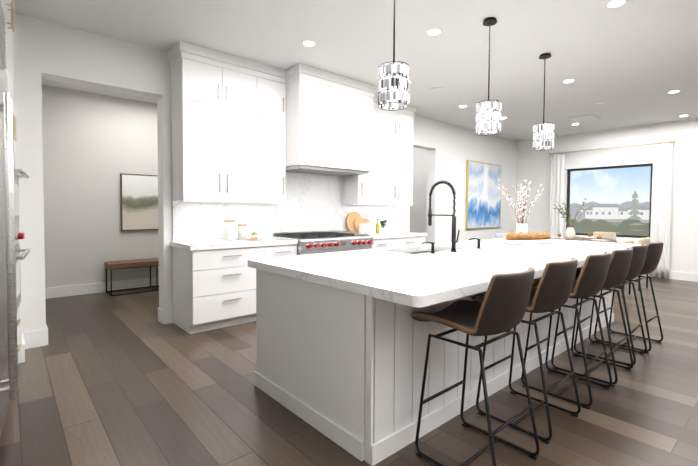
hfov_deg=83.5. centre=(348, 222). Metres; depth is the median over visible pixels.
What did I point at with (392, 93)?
pendant light
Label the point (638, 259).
stool
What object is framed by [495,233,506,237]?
dining chair
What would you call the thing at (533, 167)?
wall
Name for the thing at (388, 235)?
countertop
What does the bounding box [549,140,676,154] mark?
curtain rod
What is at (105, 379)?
floor
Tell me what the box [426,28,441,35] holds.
recessed light
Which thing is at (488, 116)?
pendant light
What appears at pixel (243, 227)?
canister
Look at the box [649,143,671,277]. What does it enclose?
curtain
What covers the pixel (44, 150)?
wall
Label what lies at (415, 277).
island countertop
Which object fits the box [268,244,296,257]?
base cabinet
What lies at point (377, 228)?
oil bottle
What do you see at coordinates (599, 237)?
place setting
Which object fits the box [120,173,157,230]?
landscape picture
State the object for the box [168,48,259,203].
upper cabinet
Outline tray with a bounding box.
[502,231,554,243]
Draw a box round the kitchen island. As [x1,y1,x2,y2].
[254,269,613,465]
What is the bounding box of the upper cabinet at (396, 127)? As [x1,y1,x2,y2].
[380,107,415,203]
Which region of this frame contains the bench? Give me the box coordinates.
[104,258,158,295]
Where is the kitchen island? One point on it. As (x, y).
(341, 341)
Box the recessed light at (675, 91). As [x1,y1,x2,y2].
[667,90,680,93]
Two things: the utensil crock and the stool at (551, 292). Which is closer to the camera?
the stool at (551, 292)
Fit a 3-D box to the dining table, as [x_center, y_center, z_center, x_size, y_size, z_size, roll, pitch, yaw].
[3.908,0.708,6.923,2.600,0.760,1.240,-1,2,-41]
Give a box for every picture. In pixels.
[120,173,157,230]
[466,160,501,228]
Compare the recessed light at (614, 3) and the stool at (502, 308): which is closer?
the stool at (502, 308)
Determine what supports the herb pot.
on the countertop at (388, 235)
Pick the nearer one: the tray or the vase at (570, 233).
the tray
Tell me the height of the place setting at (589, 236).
0.101 m
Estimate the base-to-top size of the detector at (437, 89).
0.029 m
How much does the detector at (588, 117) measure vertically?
0.029 m
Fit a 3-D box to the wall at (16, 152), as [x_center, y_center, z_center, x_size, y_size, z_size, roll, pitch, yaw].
[-3.121,-0.335,3.085,0.780,3.000,0.400,-1,2,-41]
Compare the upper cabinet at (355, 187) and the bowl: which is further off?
the upper cabinet at (355, 187)
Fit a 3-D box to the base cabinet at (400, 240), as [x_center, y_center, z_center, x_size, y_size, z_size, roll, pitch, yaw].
[0.723,0.656,6.331,0.830,0.865,0.626,-1,2,-41]
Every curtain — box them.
[549,154,564,236]
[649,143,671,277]
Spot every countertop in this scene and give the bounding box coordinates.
[170,236,297,251]
[248,237,639,308]
[369,232,426,239]
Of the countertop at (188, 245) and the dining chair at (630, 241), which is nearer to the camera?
the countertop at (188, 245)
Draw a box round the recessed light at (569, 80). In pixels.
[562,79,574,82]
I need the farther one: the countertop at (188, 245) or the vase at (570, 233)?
the vase at (570, 233)
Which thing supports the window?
in the wall at (533, 167)
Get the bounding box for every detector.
[429,87,444,92]
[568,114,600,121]
[595,100,603,103]
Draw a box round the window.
[563,159,652,243]
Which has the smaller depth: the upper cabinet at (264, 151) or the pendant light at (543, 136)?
the pendant light at (543, 136)
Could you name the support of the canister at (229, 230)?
on the countertop at (188, 245)
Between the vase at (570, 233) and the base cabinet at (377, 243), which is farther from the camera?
the vase at (570, 233)
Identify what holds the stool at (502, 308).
on the floor
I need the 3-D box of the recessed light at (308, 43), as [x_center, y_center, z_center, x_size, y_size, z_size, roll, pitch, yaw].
[-0.416,-1.846,4.034,0.149,0.005,0.154,-1,2,-41]
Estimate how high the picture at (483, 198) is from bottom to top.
1.450 m
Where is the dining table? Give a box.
[551,237,616,242]
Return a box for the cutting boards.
[346,212,368,231]
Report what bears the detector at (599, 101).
attached to the ceiling
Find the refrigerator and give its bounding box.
[0,0,30,435]
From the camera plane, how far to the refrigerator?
2.15 m
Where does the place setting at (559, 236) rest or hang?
on the dining table
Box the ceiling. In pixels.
[15,0,697,140]
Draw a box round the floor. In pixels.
[0,276,697,465]
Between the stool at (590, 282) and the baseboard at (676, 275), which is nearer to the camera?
the stool at (590, 282)
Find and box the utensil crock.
[359,214,370,233]
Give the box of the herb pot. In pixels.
[380,219,387,232]
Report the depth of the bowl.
4.60 m
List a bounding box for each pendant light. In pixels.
[378,0,409,110]
[476,17,500,135]
[532,53,554,150]
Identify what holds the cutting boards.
on the countertop at (388, 235)
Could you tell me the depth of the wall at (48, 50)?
4.07 m
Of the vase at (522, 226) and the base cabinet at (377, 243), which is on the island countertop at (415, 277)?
the vase at (522, 226)
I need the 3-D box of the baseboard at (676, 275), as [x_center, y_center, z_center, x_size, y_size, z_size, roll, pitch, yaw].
[6.885,1.040,6.629,0.016,0.150,8.320,-1,2,-41]
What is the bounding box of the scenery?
[569,191,649,235]
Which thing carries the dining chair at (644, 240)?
on the floor
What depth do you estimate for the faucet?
3.46 m
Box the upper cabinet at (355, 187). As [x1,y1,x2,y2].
[340,100,379,203]
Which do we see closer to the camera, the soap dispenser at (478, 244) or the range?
the soap dispenser at (478, 244)
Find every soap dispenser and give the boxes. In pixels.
[422,242,434,253]
[469,238,480,248]
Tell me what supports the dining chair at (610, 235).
on the floor
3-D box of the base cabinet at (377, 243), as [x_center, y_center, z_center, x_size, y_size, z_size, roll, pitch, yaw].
[0.250,0.666,5.917,0.427,0.865,0.626,-1,2,-41]
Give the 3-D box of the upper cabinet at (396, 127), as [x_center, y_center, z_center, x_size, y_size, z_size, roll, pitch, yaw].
[0.629,-1.049,6.361,0.840,1.530,0.366,-1,2,-41]
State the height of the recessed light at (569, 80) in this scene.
0.005 m
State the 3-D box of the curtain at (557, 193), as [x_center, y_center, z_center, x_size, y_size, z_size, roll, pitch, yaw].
[4.742,-0.264,8.921,0.104,2.563,0.308,-1,2,-41]
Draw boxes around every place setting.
[551,233,565,238]
[581,233,596,238]
[588,235,609,241]
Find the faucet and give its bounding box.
[428,180,459,251]
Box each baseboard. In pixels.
[22,332,25,362]
[45,277,158,298]
[643,271,697,281]
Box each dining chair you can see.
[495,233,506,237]
[593,232,615,239]
[622,239,633,297]
[638,237,650,290]
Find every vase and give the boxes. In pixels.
[498,180,543,233]
[553,198,594,239]
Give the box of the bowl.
[246,231,262,240]
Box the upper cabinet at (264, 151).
[260,72,287,203]
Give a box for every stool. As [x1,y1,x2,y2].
[411,267,539,465]
[472,257,580,443]
[521,251,611,408]
[551,247,633,386]
[574,244,647,366]
[594,241,663,352]
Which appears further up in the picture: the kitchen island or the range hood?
the range hood
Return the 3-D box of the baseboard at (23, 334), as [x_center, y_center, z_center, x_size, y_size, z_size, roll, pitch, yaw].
[-2.829,1.083,3.390,0.016,0.150,0.400,-1,2,-41]
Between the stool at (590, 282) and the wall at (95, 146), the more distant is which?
the wall at (95, 146)
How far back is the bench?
5.96 m
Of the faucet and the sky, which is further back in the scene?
the sky
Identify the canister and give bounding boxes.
[224,220,239,240]
[240,224,246,239]
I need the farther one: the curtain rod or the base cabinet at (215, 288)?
the curtain rod
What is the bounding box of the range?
[273,230,373,254]
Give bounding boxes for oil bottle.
[376,219,378,233]
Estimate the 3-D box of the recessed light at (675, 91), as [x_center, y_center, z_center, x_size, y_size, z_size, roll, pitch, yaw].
[4.648,-1.864,5.585,0.150,0.005,0.142,-1,2,-41]
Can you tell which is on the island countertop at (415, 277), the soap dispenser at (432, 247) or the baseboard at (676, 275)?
the soap dispenser at (432, 247)
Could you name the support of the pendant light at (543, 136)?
hanging from the ceiling
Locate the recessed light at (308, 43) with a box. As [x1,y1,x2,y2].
[301,40,315,46]
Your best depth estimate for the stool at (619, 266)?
2.94 m
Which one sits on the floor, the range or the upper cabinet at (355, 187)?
the range
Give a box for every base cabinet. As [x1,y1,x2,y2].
[173,248,267,333]
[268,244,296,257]
[371,240,391,248]
[392,236,424,246]
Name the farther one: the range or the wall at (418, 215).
the wall at (418, 215)
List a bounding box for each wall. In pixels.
[12,0,21,362]
[16,13,516,332]
[42,85,158,287]
[43,149,45,287]
[410,147,426,243]
[516,118,697,272]
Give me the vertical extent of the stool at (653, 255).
0.996 m
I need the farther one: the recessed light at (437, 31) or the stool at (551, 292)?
the recessed light at (437, 31)
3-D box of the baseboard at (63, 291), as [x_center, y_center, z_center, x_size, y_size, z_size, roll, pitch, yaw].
[-3.272,0.988,6.419,2.980,0.150,0.016,-1,2,-41]
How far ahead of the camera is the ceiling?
4.05 m
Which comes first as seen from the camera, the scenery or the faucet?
the faucet
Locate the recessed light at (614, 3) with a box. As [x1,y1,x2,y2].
[605,0,627,8]
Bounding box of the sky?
[570,166,650,204]

